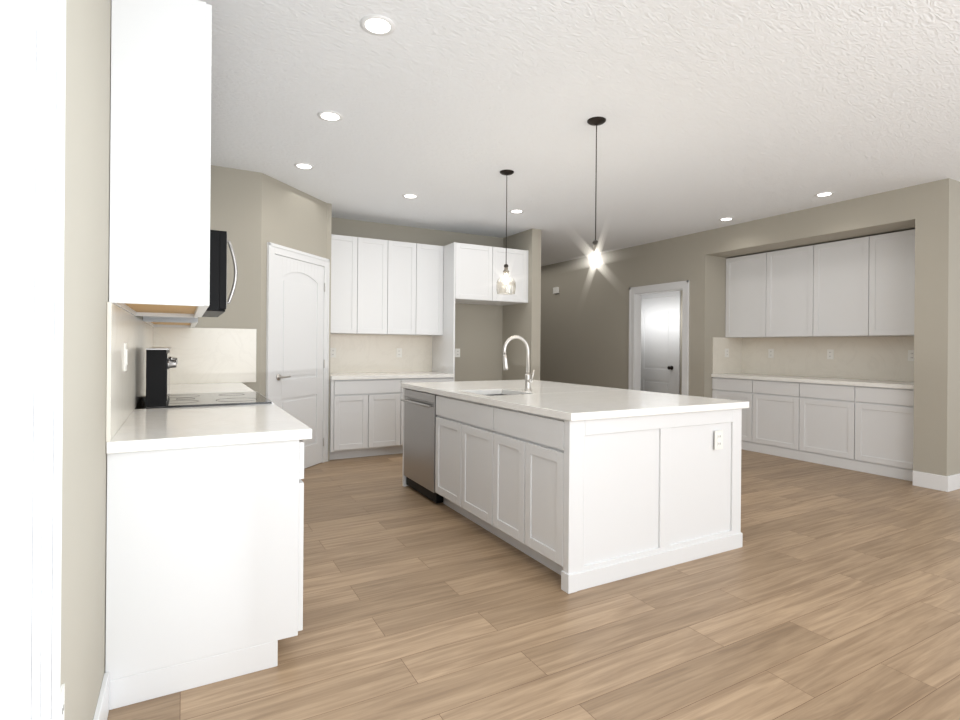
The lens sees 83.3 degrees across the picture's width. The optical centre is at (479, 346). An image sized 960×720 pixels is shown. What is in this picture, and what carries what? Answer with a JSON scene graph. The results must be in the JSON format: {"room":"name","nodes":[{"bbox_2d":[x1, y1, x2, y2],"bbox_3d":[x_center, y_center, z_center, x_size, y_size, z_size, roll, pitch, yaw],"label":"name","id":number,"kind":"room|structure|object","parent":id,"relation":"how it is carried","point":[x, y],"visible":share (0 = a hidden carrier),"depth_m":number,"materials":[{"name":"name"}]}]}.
{"room":"kitchen","nodes":[
{"label":"kitchen","id":0,"kind":"room"},
{"bbox_2d":[60,0,959,719],"bbox_3d":[1.187,-0.130,4.532,7.135,2.770,11.800,0,0,-29],"label":"wall","id":1,"kind":"structure","parent":0,"point":[576,330],"depth_m":4.86,"materials":[{"name":"beige paint"}]},
{"bbox_2d":[0,0,65,719],"bbox_3d":[-0.198,0.018,-0.074,0.032,2.450,2.460,0,0,-29],"label":"door frame","id":2,"kind":"structure","parent":1,"relation":"attached to","point":[32,103],"depth_m":0.87,"materials":[{"name":"white wood"}]},
{"bbox_2d":[60,684,64,719],"bbox_3d":[-0.884,0.788,1.138,0.008,0.115,0.072,0,0,-29],"label":"outlet","id":3,"kind":"object","parent":1,"relation":"attached to","point":[62,697],"visible":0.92,"depth_m":1.14,"materials":[{"name":"white plastic"}]},
{"bbox_2d":[93,672,108,719],"bbox_3d":[-1.035,1.169,1.413,0.014,0.135,0.935,0,0,-29],"label":"baseboard","id":4,"kind":"structure","parent":1,"relation":"attached to","point":[102,708],"depth_m":1.72,"materials":[{"name":"white"}]},
{"bbox_2d":[109,0,211,311],"bbox_3d":[-1.262,-0.720,2.163,0.308,1.093,0.561,0,0,-29],"label":"upper cabinet","id":5,"kind":"object","parent":1,"relation":"attached to","point":[160,177],"depth_m":1.92,"materials":[{"name":"white wood"}]},
{"bbox_2d":[122,308,204,315],"bbox_3d":[-1.490,-0.721,2.577,0.308,1.093,0.626,0,0,-29],"label":"upper cabinet","id":6,"kind":"object","parent":1,"relation":"attached to","point":[126,309],"depth_m":2.73,"materials":[{"name":"white wood"}]},
{"bbox_2d":[143,316,200,323],"bbox_3d":[-2.069,-0.726,3.630,0.308,1.093,0.504,0,0,-29],"label":"upper cabinet","id":7,"kind":"object","parent":1,"relation":"attached to","point":[148,319],"depth_m":3.47,"materials":[{"name":"white wood"}]},
{"bbox_2d":[157,324,196,327],"bbox_3d":[-2.420,-0.729,4.268,0.308,1.093,0.440,0,0,-29],"label":"upper cabinet","id":8,"kind":"object","parent":1,"relation":"attached to","point":[158,325],"depth_m":4.41,"materials":[{"name":"white wood"}]},
{"bbox_2d":[106,302,255,441],"bbox_3d":[-1.613,0.082,3.286,0.789,0.468,2.943,0,0,-29],"label":"backsplash","id":9,"kind":"structure","parent":1,"relation":"attached to","point":[215,355],"depth_m":4.43,"materials":[{"name":"beige tile"}]},
{"bbox_2d":[124,343,127,370],"bbox_3d":[-1.468,0.043,2.240,0.009,0.115,0.072,0,0,-29],"label":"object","id":10,"kind":"object","parent":9,"relation":"attached to","point":[125,356],"visible":1,"depth_m":2.21,"materials":[{"name":"white plastic"}]},
{"bbox_2d":[202,230,237,316],"bbox_3d":[-1.719,-0.412,3.173,0.485,0.435,0.754,0,0,-29],"label":"microwave","id":11,"kind":"object","parent":1,"relation":"attached to","point":[218,301],"visible":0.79,"depth_m":2.92,"materials":[{"name":"black metal"}]},
{"bbox_2d":[266,242,329,462],"bbox_3d":[-1.775,0.145,5.333,0.024,2.170,1.000,0,0,16],"label":"door frame","id":12,"kind":"structure","parent":1,"relation":"attached to","point":[273,249],"depth_m":5.16,"materials":[{"name":"white wood"}]},
{"bbox_2d":[274,254,324,468],"bbox_3d":[-1.773,0.188,5.339,0.599,2.069,0.583,0,0,-29],"label":"pantry door","id":13,"kind":"structure","parent":1,"relation":"in","point":[298,331],"depth_m":5.35,"materials":[{"name":"white wood"}]},
{"bbox_2d":[331,234,362,333],"bbox_3d":[-1.627,-0.723,6.300,0.425,1.093,0.342,0,0,-29],"label":"upper cabinet","id":14,"kind":"object","parent":1,"relation":"attached to","point":[346,251],"depth_m":6.17,"materials":[{"name":"white wood"}]},
{"bbox_2d":[363,238,394,333],"bbox_3d":[-1.335,-0.720,6.460,0.485,1.093,0.342,0,0,-29],"label":"upper cabinet","id":15,"kind":"object","parent":1,"relation":"attached to","point":[383,287],"depth_m":6.35,"materials":[{"name":"white wood"}]},
{"bbox_2d":[330,334,431,372],"bbox_3d":[-1.263,0.085,6.693,1.453,0.468,0.012,0,0,-29],"label":"backsplash","id":16,"kind":"structure","parent":1,"relation":"attached to","point":[363,353],"depth_m":6.70,"materials":[{"name":"beige tile"}]},
{"bbox_2d":[330,348,335,356],"bbox_3d":[-1.747,0.070,6.415,0.072,0.115,0.008,0,0,-29],"label":"outlet back splash","id":17,"kind":"object","parent":16,"relation":"attached to","point":[332,352],"visible":0.96,"depth_m":6.41,"materials":[{"name":"white plastic"}]},
{"bbox_2d":[396,348,401,356],"bbox_3d":[-1.020,0.076,6.814,0.072,0.115,0.008,0,0,-29],"label":"outlet back splash","id":18,"kind":"object","parent":16,"relation":"attached to","point":[398,352],"visible":1,"depth_m":6.81,"materials":[{"name":"white plastic"}]},
{"bbox_2d":[395,241,422,333],"bbox_3d":[-1.017,-0.718,6.635,0.485,1.093,0.342,0,0,-29],"label":"upper cabinet","id":19,"kind":"object","parent":1,"relation":"attached to","point":[408,256],"depth_m":6.53,"materials":[{"name":"white wood"}]},
{"bbox_2d":[423,244,443,333],"bbox_3d":[-0.725,-0.715,6.795,0.425,1.093,0.342,0,0,-29],"label":"upper cabinet","id":20,"kind":"object","parent":1,"relation":"attached to","point":[432,254],"depth_m":6.69,"materials":[{"name":"white wood"}]},
{"bbox_2d":[455,349,459,356],"bbox_3d":[-0.298,0.083,7.226,0.072,0.115,0.008,0,0,-29],"label":"outlet","id":21,"kind":"object","parent":1,"relation":"attached to","point":[457,352],"visible":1,"depth_m":7.22,"materials":[{"name":"white plastic"}]},
{"bbox_2d":[553,287,558,293],"bbox_3d":[1.375,-1.018,9.766,0.034,0.110,0.140,0,0,-29],"label":"door chime","id":22,"kind":"object","parent":1,"relation":"attached to","point":[555,290],"visible":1,"depth_m":9.75,"materials":[{"name":"white plastic"}]},
{"bbox_2d":[641,296,675,393],"bbox_3d":[2.747,0.243,8.484,0.086,2.034,0.754,0,0,-29],"label":"hall door","id":23,"kind":"structure","parent":1,"relation":"in","point":[658,330],"depth_m":8.46,"materials":[{"name":"white wood"}]},
{"bbox_2d":[628,280,688,394],"bbox_3d":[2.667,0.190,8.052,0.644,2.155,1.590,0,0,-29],"label":"door frame","id":24,"kind":"structure","parent":1,"relation":"attached to","point":[637,294],"depth_m":8.09,"materials":[{"name":"white wood"}]},
{"bbox_2d":[712,336,913,381],"bbox_3d":[3.854,0.122,6.210,0.599,0.478,2.286,0,0,-29],"label":"backsplash","id":25,"kind":"structure","parent":1,"relation":"attached to","point":[884,358],"depth_m":6.44,"materials":[{"name":"beige tile"}]},
{"bbox_2d":[725,349,728,356],"bbox_3d":[3.285,0.083,7.183,0.072,0.115,0.008,0,0,-29],"label":"outlet","id":26,"kind":"object","parent":25,"relation":"attached to","point":[726,352],"visible":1,"depth_m":7.18,"materials":[{"name":"white plastic"}]},
{"bbox_2d":[768,349,773,357],"bbox_3d":[3.757,0.086,6.973,0.008,0.115,0.072,0,0,-29],"label":"outlet","id":27,"kind":"object","parent":25,"relation":"attached to","point":[770,353],"visible":1,"depth_m":6.97,"materials":[{"name":"white plastic"}]},
{"bbox_2d":[827,349,833,358],"bbox_3d":[4.109,0.089,6.333,0.008,0.115,0.072,0,0,-29],"label":"outlet","id":28,"kind":"object","parent":25,"relation":"attached to","point":[830,353],"visible":1,"depth_m":6.33,"materials":[{"name":"white plastic"}]},
{"bbox_2d":[908,350,913,360],"bbox_3d":[4.499,0.093,5.623,0.008,0.115,0.072,0,0,-29],"label":"outlet","id":29,"kind":"object","parent":25,"relation":"attached to","point":[910,355],"visible":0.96,"depth_m":5.63,"materials":[{"name":"white plastic"}]},
{"bbox_2d":[725,229,914,337],"bbox_3d":[3.970,-0.642,6.270,0.347,1.050,2.286,0,0,-29],"label":"upper cabinets","id":30,"kind":"object","parent":1,"relation":"attached to","point":[860,287],"depth_m":6.06,"materials":[{"name":"white painted wood"}]},
{"bbox_2d":[944,473,959,491],"bbox_3d":[4.501,1.215,4.972,0.884,0.135,0.014,0,0,-29],"label":"baseboard","id":31,"kind":"structure","parent":1,"relation":"attached to","point":[952,482],"depth_m":4.79,"materials":[{"name":"white wood"}]},
{"bbox_2d":[107,449,959,719],"bbox_3d":[2.365,1.295,5.186,9.840,0.060,11.800,0,0,-29],"label":"floor","id":32,"kind":"structure","parent":0,"point":[825,592],"depth_m":2.46,"materials":[{"name":"brown wood"}]},
{"bbox_2d":[142,399,220,406],"bbox_3d":[-2.115,0.790,4.044,0.647,0.876,1.135,0,0,-29],"label":"base cabinet","id":33,"kind":"object","parent":32,"relation":"on","point":[143,400],"depth_m":3.39,"materials":[{"name":"white"}]},
{"bbox_2d":[142,383,253,398],"bbox_3d":[-2.100,0.332,4.050,0.672,0.040,1.136,0,0,-29],"label":"countertop","id":34,"kind":"structure","parent":33,"relation":"on","point":[202,387],"depth_m":4.05,"materials":[{"name":"white stone"}]},
{"bbox_2d":[105,439,303,709],"bbox_3d":[-1.121,0.798,2.236,0.647,0.876,0.580,0,0,-29],"label":"base cabinet","id":35,"kind":"object","parent":32,"relation":"on","point":[204,542],"depth_m":1.96,"materials":[{"name":"white wood"}]},
{"bbox_2d":[106,404,311,454],"bbox_3d":[-1.207,0.339,2.426,0.672,0.040,1.043,0,0,-29],"label":"countertop","id":36,"kind":"structure","parent":35,"relation":"on","point":[178,428],"depth_m":2.12,"materials":[{"name":"white stone"}]},
{"bbox_2d":[146,347,272,408],"bbox_3d":[-1.598,0.620,3.244,0.668,1.223,0.758,0,0,-29],"label":"range","id":37,"kind":"object","parent":32,"relation":"on","point":[160,362],"visible":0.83,"depth_m":2.85,"materials":[{"name":"black metal"}]},
{"bbox_2d":[330,380,405,459],"bbox_3d":[-1.379,0.796,6.269,0.853,0.876,0.647,0,0,-29],"label":"base cabinet","id":38,"kind":"object","parent":32,"relation":"on","point":[366,414],"depth_m":5.97,"materials":[{"name":"white wood"}]},
{"bbox_2d":[330,372,453,379],"bbox_3d":[-1.107,0.340,6.405,1.454,0.040,0.666,0,0,-29],"label":"countertop","id":39,"kind":"structure","parent":38,"relation":"on","point":[377,375],"depth_m":6.20,"materials":[{"name":"white stone"}]},
{"bbox_2d":[406,376,453,382],"bbox_3d":[-0.796,0.801,6.589,0.725,0.876,0.647,0,0,-29],"label":"base cabinet","id":40,"kind":"object","parent":32,"relation":"on","point":[440,378],"depth_m":6.39,"materials":[{"name":"white"}]},
{"bbox_2d":[432,242,527,381],"bbox_3d":[-0.003,-0.005,7.027,1.072,2.500,0.638,0,0,-29],"label":"surround","id":41,"kind":"object","parent":32,"relation":"on","point":[472,273],"visible":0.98,"depth_m":6.70,"materials":[{"name":"white wood"}]},
{"bbox_2d":[400,388,742,593],"bbox_3d":[0.461,0.811,4.088,1.416,0.876,2.376,0,0,-29],"label":"kitchen island","id":42,"kind":"object","parent":32,"relation":"on","point":[577,487],"depth_m":3.12,"materials":[{"name":"white wood"}]},
{"bbox_2d":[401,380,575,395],"bbox_3d":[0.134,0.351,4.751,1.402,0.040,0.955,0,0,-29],"label":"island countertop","id":43,"kind":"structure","parent":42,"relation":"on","point":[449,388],"depth_m":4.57,"materials":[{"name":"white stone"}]},
{"bbox_2d":[500,384,611,395],"bbox_3d":[0.686,0.355,4.248,0.920,0.040,0.460,0,0,-29],"label":"island countertop","id":44,"kind":"structure","parent":42,"relation":"on","point":[579,388],"depth_m":4.21,"materials":[{"name":"white stone"}]},
{"bbox_2d":[503,335,534,390],"bbox_3d":[0.286,0.124,4.032,0.252,0.417,0.091,0,0,-29],"label":"faucet","id":45,"kind":"object","parent":44,"relation":"on","point":[528,379],"visible":1,"depth_m":4.06,"materials":[{"name":"silver metal"}]},
{"bbox_2d":[476,388,747,419],"bbox_3d":[0.828,0.357,3.487,1.402,0.040,1.010,0,0,-29],"label":"island countertop","id":46,"kind":"structure","parent":42,"relation":"on","point":[616,404],"depth_m":3.24,"materials":[{"name":"white stone"}]},
{"bbox_2d":[714,430,722,449],"bbox_3d":[1.454,0.567,3.284,0.072,0.115,0.008,0,0,-29],"label":"outlet","id":47,"kind":"object","parent":42,"relation":"attached to","point":[718,441],"visible":0.94,"depth_m":3.28,"materials":[{"name":"white plastic"}]},
{"bbox_2d":[711,373,913,480],"bbox_3d":[3.839,0.820,6.205,0.618,0.915,2.286,0,0,-29],"label":"base cabinet","id":48,"kind":"object","parent":32,"relation":"on","point":[863,425],"visible":0.83,"depth_m":5.79,"materials":[{"name":"white wood"}]},
{"bbox_2d":[199,0,959,265],"bbox_3d":[2.389,-1.545,5.186,9.840,0.080,11.800,0,0,-29],"label":"ceiling","id":49,"kind":"structure","parent":0,"point":[712,112],"depth_m":3.44,"materials":[{"name":"white paint"}]},
{"bbox_2d":[294,163,313,168],"bbox_3d":[-1.496,-1.535,4.591,0.164,0.006,0.164,0,0,-29],"label":"recessed light","id":50,"kind":"object","parent":49,"relation":"in","point":[303,165],"visible":1,"depth_m":4.59,"materials":[{"name":"white plastic"}]},
{"bbox_2d":[317,111,342,121],"bbox_3d":[-0.996,-1.530,3.588,0.164,0.006,0.164,0,0,-29],"label":"recessed light","id":51,"kind":"object","parent":49,"relation":"in","point":[332,116],"visible":1,"depth_m":3.58,"materials":[{"name":"white plastic"}]},
{"bbox_2d":[360,15,394,35],"bbox_3d":[-0.486,-1.526,2.567,0.164,0.006,0.164,0,0,-29],"label":"recessed light","id":52,"kind":"object","parent":49,"relation":"in","point":[379,25],"visible":1,"depth_m":2.56,"materials":[{"name":"white plastic"}]},
{"bbox_2d":[402,194,417,197],"bbox_3d":[-0.707,-1.528,5.481,0.164,0.006,0.164,0,0,-29],"label":"recessed light","id":53,"kind":"object","parent":49,"relation":"in","point":[409,195],"visible":1,"depth_m":5.47,"materials":[{"name":"white plastic"}]},
{"bbox_2d":[496,170,515,294],"bbox_3d":[0.230,-0.992,4.704,0.172,1.063,0.172,0,0,-29],"label":"pendant light","id":54,"kind":"object","parent":49,"relation":"hanging from","point":[506,279],"visible":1,"depth_m":4.69,"materials":[{"name":"brown metal"}]},
{"bbox_2d":[509,209,523,212],"bbox_3d":[0.412,-1.519,6.062,0.164,0.006,0.164,0,0,-29],"label":"recessed light","id":55,"kind":"object","parent":49,"relation":"in","point":[516,211],"visible":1,"depth_m":6.06,"materials":[{"name":"white plastic"}]},
{"bbox_2d":[587,117,605,265],"bbox_3d":[0.778,-1.028,3.624,0.124,0.980,0.124,0,0,-29],"label":"pendant light","id":56,"kind":"object","parent":49,"relation":"hanging from","point":[595,121],"visible":0.98,"depth_m":3.61,"materials":[{"name":"brown metal"}]},
{"bbox_2d":[719,217,733,220],"bbox_3d":[2.893,-1.498,6.342,0.164,0.006,0.164,0,0,-29],"label":"recessed light","id":57,"kind":"object","parent":49,"relation":"in","point":[726,219],"visible":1,"depth_m":6.34,"materials":[{"name":"white plastic"}]},
{"bbox_2d":[815,192,833,196],"bbox_3d":[3.377,-1.494,5.296,0.164,0.006,0.164,0,0,-29],"label":"recessed light","id":58,"kind":"object","parent":49,"relation":"in","point":[822,194],"visible":1,"depth_m":5.29,"materials":[{"name":"white plastic"}]}
]}

